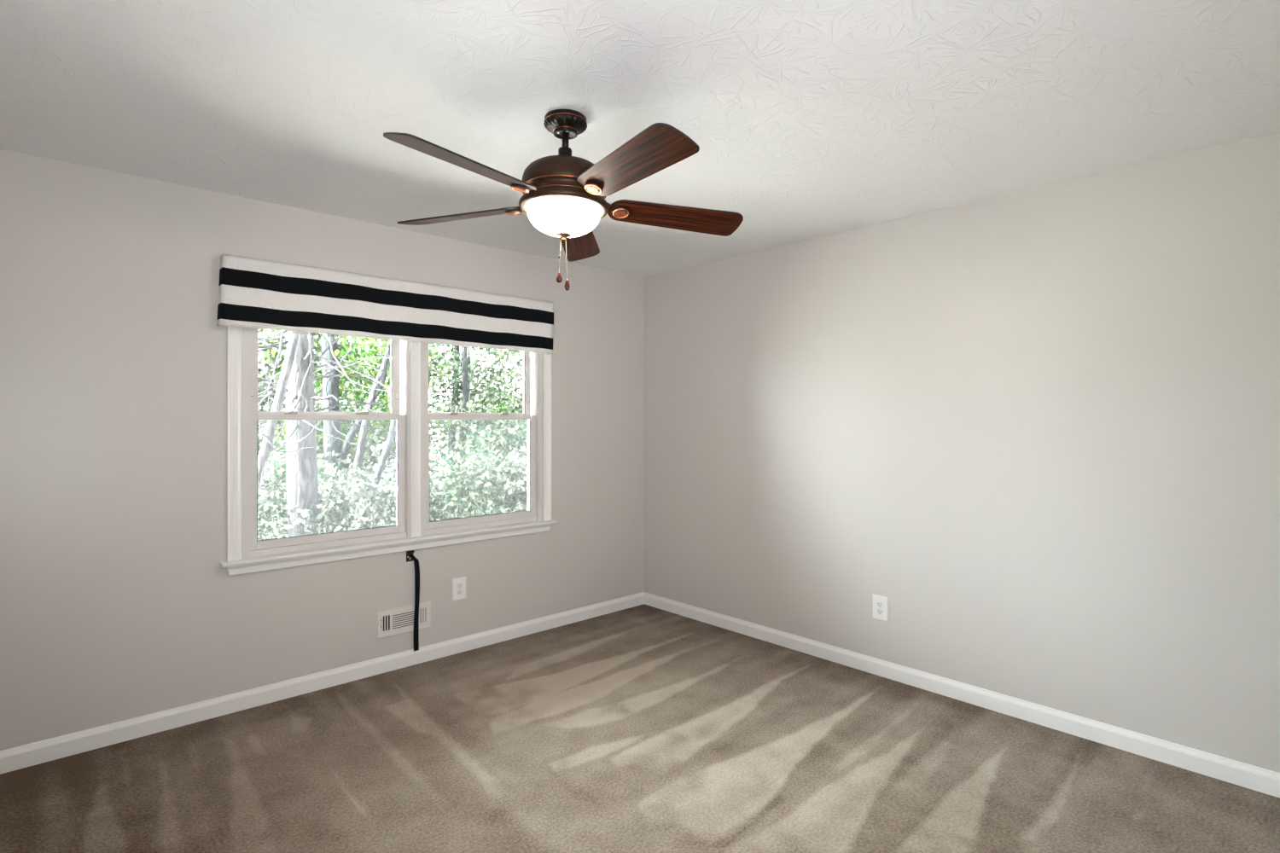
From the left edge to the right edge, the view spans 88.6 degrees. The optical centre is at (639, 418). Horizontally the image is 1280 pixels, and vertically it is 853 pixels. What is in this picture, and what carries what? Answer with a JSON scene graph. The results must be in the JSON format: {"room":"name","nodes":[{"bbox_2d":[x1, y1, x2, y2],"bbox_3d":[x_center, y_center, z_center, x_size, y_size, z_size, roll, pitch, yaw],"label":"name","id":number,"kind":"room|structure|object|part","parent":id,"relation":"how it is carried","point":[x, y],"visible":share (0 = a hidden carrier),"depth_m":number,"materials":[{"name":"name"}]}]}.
{"room":"empty bedroom","nodes":[
{"label":"empty bedroom","id":0,"kind":"room"},
{"bbox_2d":[0,149,644,750],"bbox_3d":[-1.603,0.168,3.466,4.350,2.440,0.108,0,0,-43],"label":"wall","id":1,"kind":"structure","parent":0,"point":[118,603],"depth_m":2.95,"materials":[{"name":"paint"}]},
{"bbox_2d":[226,325,242,561],"bbox_3d":[-1.912,0.015,3.092,0.060,1.314,0.020,0,0,-43],"label":"trim","id":2,"kind":"structure","parent":1,"relation":"attached to","point":[234,334],"depth_m":3.09,"materials":[{"name":"white paint"}]},
{"bbox_2d":[0,592,644,774],"bbox_3d":[-1.562,1.345,3.421,4.350,0.086,0.013,0,0,-43],"label":"baseboard","id":3,"kind":"structure","parent":1,"relation":"attached to","point":[35,753],"depth_m":3.20,"materials":[{"name":"white paint"}]},
{"bbox_2d":[242,327,410,558],"bbox_3d":[-1.620,0.055,3.452,0.858,1.265,0.100,0,0,-43],"label":"window","id":4,"kind":"structure","parent":1,"relation":"in","point":[400,350],"depth_m":3.36,"materials":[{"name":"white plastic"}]},
{"bbox_3d":[-1.645,-0.273,3.465,0.758,0.547,0.028,0,0,-43],"label":"sash","id":5,"kind":"part","parent":4,"relation":"part of","materials":[{"name":"clear glass"}]},
{"bbox_3d":[-1.618,0.313,3.445,0.774,0.659,0.030,0,0,-43],"label":"sash","id":6,"kind":"part","parent":4,"relation":"part of","materials":[{"name":"white plastic"}]},
{"bbox_2d":[216,254,554,354],"bbox_3d":[-1.261,-0.585,3.654,1.859,0.341,0.078,0,0,-43],"label":"window valance","id":7,"kind":"object","parent":1,"relation":"attached to","point":[253,293],"visible":1,"depth_m":3.47,"materials":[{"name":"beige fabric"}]},
{"bbox_2d":[219,519,556,567],"bbox_3d":[-1.261,0.682,3.683,1.877,0.019,0.077,0,0,-43],"label":"window sill","id":8,"kind":"structure","parent":1,"relation":"attached to","point":[404,540],"depth_m":3.50,"materials":[{"name":"white paint"}]},
{"bbox_2d":[226,523,551,575],"bbox_3d":[-1.261,0.717,3.691,1.837,0.051,0.024,0,0,-43],"label":"trim","id":9,"kind":"structure","parent":1,"relation":"attached to","point":[281,564],"depth_m":3.53,"materials":[{"name":"white paint"}]},
{"bbox_2d":[377,600,430,639],"bbox_3d":[-1.308,1.124,3.654,0.306,0.147,0.016,0,0,-43],"label":"air vent","id":10,"kind":"object","parent":1,"relation":"in","point":[398,620],"visible":1,"depth_m":3.64,"materials":[{"name":"white metal"}]},
{"bbox_2d":[406,550,414,562],"bbox_3d":[-1.287,0.775,3.673,0.042,0.060,0.016,0,0,-43],"label":"bracket","id":11,"kind":"object","parent":1,"relation":"attached to","point":[411,552],"visible":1,"depth_m":3.67,"materials":[{"name":"black metal"}]},
{"bbox_2d":[408,554,419,651],"bbox_3d":[-1.268,1.038,3.682,0.063,0.544,0.012,0,0,-29],"label":"strap","id":12,"kind":"object","parent":11,"relation":"hanging from","point":[416,561],"visible":1,"depth_m":3.69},
{"bbox_2d":[410,341,421,537],"bbox_3d":[-1.264,0.047,3.704,0.058,1.248,0.014,0,0,-43],"label":"trim","id":13,"kind":"structure","parent":1,"relation":"attached to","point":[416,346],"depth_m":3.70,"materials":[{"name":"white paint"}]},
{"bbox_2d":[452,576,465,601],"bbox_3d":[-1.068,1.013,3.881,0.089,0.133,0.008,0,0,-43],"label":"wall outlet","id":14,"kind":"object","parent":1,"relation":"attached to","point":[459,584],"visible":1,"depth_m":3.88,"materials":[{"name":"white plastic"}]},
{"bbox_2d":[457,589,462,595],"bbox_3d":[-1.066,1.033,3.878,0.034,0.028,0.002,0,0,-43],"label":"receptacle","id":15,"kind":"object","parent":14,"relation":"attached to","point":[459,591],"depth_m":3.88,"materials":[{"name":"white plastic"}]},
{"bbox_2d":[457,583,462,588],"bbox_3d":[-1.066,0.994,3.878,0.034,0.028,0.002,0,0,-43],"label":"receptacle","id":16,"kind":"object","parent":14,"relation":"attached to","point":[459,585],"depth_m":3.88,"materials":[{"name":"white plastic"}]},
{"bbox_2d":[421,342,542,535],"bbox_3d":[-0.987,0.055,4.038,0.859,1.265,0.100,0,0,-43],"label":"window","id":17,"kind":"structure","parent":1,"relation":"in","point":[532,363],"depth_m":4.15,"materials":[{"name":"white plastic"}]},
{"bbox_3d":[-1.001,-0.273,4.060,0.751,0.547,0.028,0,0,-43],"label":"sash","id":18,"kind":"part","parent":17,"relation":"part of","materials":[{"name":"white plastic"}]},
{"bbox_3d":[-0.974,0.313,4.040,0.767,0.659,0.030,0,0,-43],"label":"sash","id":19,"kind":"part","parent":17,"relation":"part of","materials":[{"name":"white plastic"}]},
{"bbox_3d":[-1.009,0.311,4.079,0.767,0.685,0.007,0,0,-43],"label":"screen frame","id":20,"kind":"part","parent":17,"relation":"part of","materials":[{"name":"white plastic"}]},
{"bbox_2d":[543,353,551,520],"bbox_3d":[-0.608,0.015,4.299,0.052,1.314,0.020,0,0,-43],"label":"trim","id":21,"kind":"structure","parent":1,"relation":"attached to","point":[547,358],"depth_m":4.29,"materials":[{"name":"white paint"}]},
{"bbox_2d":[0,0,1279,277],"bbox_3d":[-0.021,-1.112,1.756,4.566,0.120,4.766,0,0,-43],"label":"ceiling","id":22,"kind":"structure","parent":0,"point":[807,119],"depth_m":2.13,"materials":[{"name":"white paint"}]},
{"bbox_2d":[383,109,743,290],"bbox_3d":[-0.261,-0.748,2.256,1.279,0.606,1.271,0,0,-43],"label":"ceiling fan","id":23,"kind":"object","parent":22,"relation":"hanging from","point":[564,195],"visible":1,"depth_m":2.18,"materials":[{"name":"brown wood"}]},
{"bbox_3d":[-0.515,-0.757,1.963,0.145,0.046,0.510,-1,-2,37],"label":"blade","id":24,"kind":"part","parent":23,"relation":"part of","materials":[{"name":"brown wood"}]},
{"bbox_3d":[-0.654,-0.745,2.428,0.510,0.041,0.146,0,0,19],"label":"blade","id":25,"kind":"part","parent":23,"relation":"part of","materials":[{"name":"brown wood"}]},
{"bbox_3d":[-0.265,-0.688,2.289,0.260,0.093,0.260,2,-2,-43],"label":"lamp shade","id":26,"kind":"part","parent":23,"relation":"part of","materials":[{"name":"white glass"}]},
{"bbox_3d":[-0.255,-0.731,2.704,0.145,0.046,0.510,1,-2,1],"label":"blade","id":27,"kind":"part","parent":23,"relation":"part of","materials":[{"name":"brown wood"}]},
{"bbox_3d":[-0.030,-0.751,1.951,0.145,0.046,0.510,2,-2,-35],"label":"blade","id":28,"kind":"part","parent":23,"relation":"part of","materials":[{"name":"brown wood"}]},
{"bbox_3d":[0.131,-0.735,2.409,0.510,0.046,0.145,1,-2,-17],"label":"blade","id":29,"kind":"part","parent":23,"relation":"part of","materials":[{"name":"brown wood"}]},
{"bbox_2d":[0,604,1279,852],"bbox_3d":[-0.021,1.388,1.756,4.350,0.001,4.550,0,0,-43],"label":"floor","id":30,"kind":"structure","parent":0,"point":[642,729],"depth_m":2.56,"materials":[{"name":"carpet"}]},
{"bbox_2d":[644,131,1279,773],"bbox_3d":[1.579,0.168,3.309,0.108,2.440,4.658,0,0,-43],"label":"wall","id":31,"kind":"structure","parent":0,"point":[1041,424],"depth_m":3.06,"materials":[{"name":"paint"}]},
{"bbox_2d":[872,593,888,622],"bbox_3d":[1.293,1.025,3.531,0.008,0.133,0.089,0,0,-43],"label":"wall outlet","id":32,"kind":"object","parent":31,"relation":"attached to","point":[880,604],"visible":1,"depth_m":3.53,"materials":[{"name":"white plastic"}]},
{"bbox_2d":[876,609,883,615],"bbox_3d":[1.291,1.045,3.530,0.002,0.028,0.034,0,0,-43],"label":"receptacle","id":33,"kind":"object","parent":32,"relation":"attached to","point":[879,612],"depth_m":3.53,"materials":[{"name":"white plastic"}]},
{"bbox_2d":[876,601,883,607],"bbox_3d":[1.291,1.006,3.530,0.002,0.028,0.034,0,0,-43],"label":"receptacle","id":34,"kind":"object","parent":32,"relation":"attached to","point":[879,604],"depth_m":3.53,"materials":[{"name":"white plastic"}]},
{"bbox_2d":[644,592,1279,798],"bbox_3d":[1.571,1.345,3.228,0.013,0.086,4.550,0,0,-43],"label":"baseboard","id":35,"kind":"structure","parent":31,"relation":"attached to","point":[1258,779],"depth_m":3.04,"materials":[{"name":"white paint"}]},
{"label":"outside","id":36,"kind":"structure","parent":0,"visible":0},
{"bbox_2d":[259,424,476,538],"bbox_3d":[-13.107,1.308,33.834,80.000,1.359,60.000,0,0,-43],"label":"ground","id":37,"kind":"structure","parent":36,"point":[439,442],"depth_m":26.53,"materials":[{"name":"green plant"}]},
{"bbox_2d":[258,331,285,447],"bbox_3d":[-8.615,-1.027,12.883,3.926,6.190,3.964,0,0,-23],"label":"leafy tree","id":38,"kind":"object","parent":37,"relation":"on","point":[264,430],"visible":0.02,"depth_m":12.85,"materials":[{"name":"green plant"}]},
{"bbox_2d":[257,474,287,540],"bbox_3d":[-4.613,1.270,7.323,1.498,1.446,1.768,0,0,-43],"label":"shrub","id":39,"kind":"object","parent":37,"relation":"on","point":[264,497],"visible":0.05,"depth_m":7.58,"materials":[{"name":"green plant"}]},
{"bbox_2d":[257,329,339,495],"bbox_3d":[-3.266,-0.832,6.586,2.604,5.749,2.349,0,0,-43],"label":"leaning tree","id":40,"kind":"object","parent":37,"relation":"on","point":[267,444],"visible":0.07,"depth_m":6.50,"materials":[{"name":"grey plant"}]},
{"bbox_2d":[258,330,356,488],"bbox_3d":[-7.632,-0.802,14.173,4.349,5.753,3.939,0,0,17],"label":"leafy tree","id":41,"kind":"object","parent":37,"relation":"on","point":[278,421],"visible":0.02,"depth_m":13.32,"materials":[{"name":"green plant"}]},
{"bbox_2d":[257,331,360,524],"bbox_3d":[-6.114,-0.533,10.506,3.303,5.158,3.271,0,0,17],"label":"leafy tree","id":42,"kind":"object","parent":37,"relation":"on","point":[267,367],"visible":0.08,"depth_m":10.26,"materials":[{"name":"green plant"}]},
{"bbox_2d":[257,446,363,540],"bbox_3d":[-4.606,1.184,8.574,1.653,1.638,1.682,0,0,27],"label":"shrub","id":43,"kind":"object","parent":37,"relation":"on","point":[272,473],"visible":0.23,"depth_m":8.35,"materials":[{"name":"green plant"}]},
{"bbox_2d":[258,331,378,493],"bbox_3d":[-6.095,-0.574,12.007,3.443,5.245,2.644,0,0,35],"label":"leafy tree","id":44,"kind":"object","parent":37,"relation":"on","point":[318,451],"visible":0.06,"depth_m":11.33,"materials":[{"name":"green plant"}]},
{"bbox_2d":[258,329,396,533],"bbox_3d":[-4.683,-1.129,9.965,3.267,6.344,3.182,0,0,-43],"label":"forked tree","id":45,"kind":"object","parent":37,"relation":"on","point":[330,386],"visible":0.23,"depth_m":10.00,"materials":[{"name":"grey plant"}]},
{"bbox_2d":[270,332,390,469],"bbox_3d":[-6.244,-1.027,14.284,3.926,6.190,3.964,0,0,17],"label":"leafy tree","id":46,"kind":"object","parent":37,"relation":"on","point":[340,380],"visible":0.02,"depth_m":14.01,"materials":[{"name":"green plant"}]},
{"bbox_2d":[281,470,396,535],"bbox_3d":[-3.241,1.303,7.879,1.680,1.374,1.423,0,0,-3],"label":"shrub","id":47,"kind":"object","parent":37,"relation":"on","point":[358,493],"visible":0.45,"depth_m":7.71,"materials":[{"name":"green plant"}]},
{"bbox_2d":[257,329,446,537],"bbox_3d":[-3.921,-1.991,7.493,4.050,8.149,3.974,0,0,-43],"label":"tree","id":48,"kind":"object","parent":37,"relation":"on","point":[302,481],"visible":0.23,"depth_m":7.38,"materials":[{"name":"grey plant"}]},
{"bbox_2d":[273,337,456,492],"bbox_3d":[-4.724,-0.574,12.164,2.639,5.245,3.432,0,0,16],"label":"leafy tree","id":49,"kind":"object","parent":37,"relation":"on","point":[434,392],"visible":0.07,"depth_m":11.55,"materials":[{"name":"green plant"}]},
{"bbox_2d":[363,419,396,523],"bbox_3d":[-3.119,-0.113,8.620,1.620,4.323,1.580,0,0,-43],"label":"sapling","id":50,"kind":"object","parent":37,"relation":"on","point":[385,453],"visible":0.04,"depth_m":8.46,"materials":[{"name":"grey plant"}]},
{"bbox_2d":[342,336,438,529],"bbox_3d":[-3.492,-0.771,9.593,2.171,5.632,2.196,0,0,-43],"label":"tree","id":51,"kind":"object","parent":37,"relation":"on","point":[363,434],"visible":0.16,"depth_m":9.46,"materials":[{"name":"grey plant"}]},
{"bbox_2d":[317,427,464,519],"bbox_3d":[-3.794,1.069,10.378,2.299,1.880,1.947,0,0,7],"label":"shrub","id":52,"kind":"object","parent":37,"relation":"on","point":[378,448],"visible":0.22,"depth_m":10.14,"materials":[{"name":"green plant"}]},
{"bbox_2d":[340,458,466,525],"bbox_3d":[-3.249,1.270,9.068,1.768,1.446,1.498,0,0,-43],"label":"shrub","id":53,"kind":"object","parent":37,"relation":"on","point":[388,470],"visible":0.17,"depth_m":8.82,"materials":[{"name":"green plant"}]},
{"bbox_2d":[366,345,524,477],"bbox_3d":[-3.824,-0.825,13.624,3.775,5.769,2.902,0,0,-24],"label":"leafy tree","id":54,"kind":"object","parent":37,"relation":"on","point":[449,422],"visible":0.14,"depth_m":13.59,"materials":[{"name":"green plant"}]},
{"bbox_2d":[372,343,522,473],"bbox_3d":[-4.406,-0.802,16.548,3.939,5.753,4.349,0,0,37],"label":"leafy tree","id":55,"kind":"object","parent":37,"relation":"on","point":[433,403],"visible":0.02,"depth_m":15.92,"materials":[{"name":"green plant"}]},
{"bbox_2d":[377,343,527,496],"bbox_3d":[-3.224,-0.231,12.344,3.443,4.554,3.119,0,0,-13],"label":"leafy tree","id":56,"kind":"object","parent":37,"relation":"on","point":[465,404],"visible":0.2,"depth_m":12.13,"materials":[{"name":"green plant"}]},
{"bbox_2d":[429,448,524,520],"bbox_3d":[-2.413,1.217,9.178,1.609,1.567,1.581,0,0,-3],"label":"shrub","id":57,"kind":"object","parent":37,"relation":"on","point":[447,487],"visible":0.52,"depth_m":9.09,"materials":[{"name":"green plant"}]},
{"bbox_2d":[438,347,527,449],"bbox_3d":[-2.506,-0.346,13.478,3.624,4.794,3.283,0,0,27],"label":"leafy tree","id":58,"kind":"object","parent":37,"relation":"on","point":[480,369],"visible":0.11,"depth_m":12.48,"materials":[{"name":"green plant"}]},
{"bbox_2d":[445,419,527,500],"bbox_3d":[-2.167,1.020,10.568,2.048,1.994,2.012,0,0,-33],"label":"shrub","id":59,"kind":"object","parent":37,"relation":"on","point":[480,443],"visible":0.21,"depth_m":10.44,"materials":[{"name":"green plant"}]},
{"bbox_2d":[453,419,527,459],"bbox_3d":[-2.132,1.020,11.788,2.048,1.994,2.012,0,0,17],"label":"shrub","id":60,"kind":"object","parent":37,"relation":"on","point":[516,421],"visible":0.02,"depth_m":11.38,"materials":[{"name":"green plant"}]},
{"bbox_2d":[459,445,527,515],"bbox_3d":[-1.975,1.203,9.689,1.945,1.591,1.647,0,0,27],"label":"shrub","id":61,"kind":"object","parent":37,"relation":"on","point":[521,480],"visible":0.34,"depth_m":9.31,"materials":[{"name":"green plant"}]},
{"bbox_2d":[465,436,527,510],"bbox_3d":[-1.755,1.136,10.351,2.122,1.736,1.797,0,0,-33],"label":"shrub","id":62,"kind":"object","parent":37,"relation":"on","point":[525,440],"visible":0.02,"depth_m":10.07,"materials":[{"name":"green plant"}]},
{"bbox_2d":[487,388,522,425],"bbox_3d":[-1.994,-0.574,15.351,3.611,5.274,3.987,0,0,17],"label":"leafy tree","id":63,"kind":"object","parent":37,"relation":"on","point":[516,400],"visible":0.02,"depth_m":14.99,"materials":[{"name":"green plant"}]}
]}

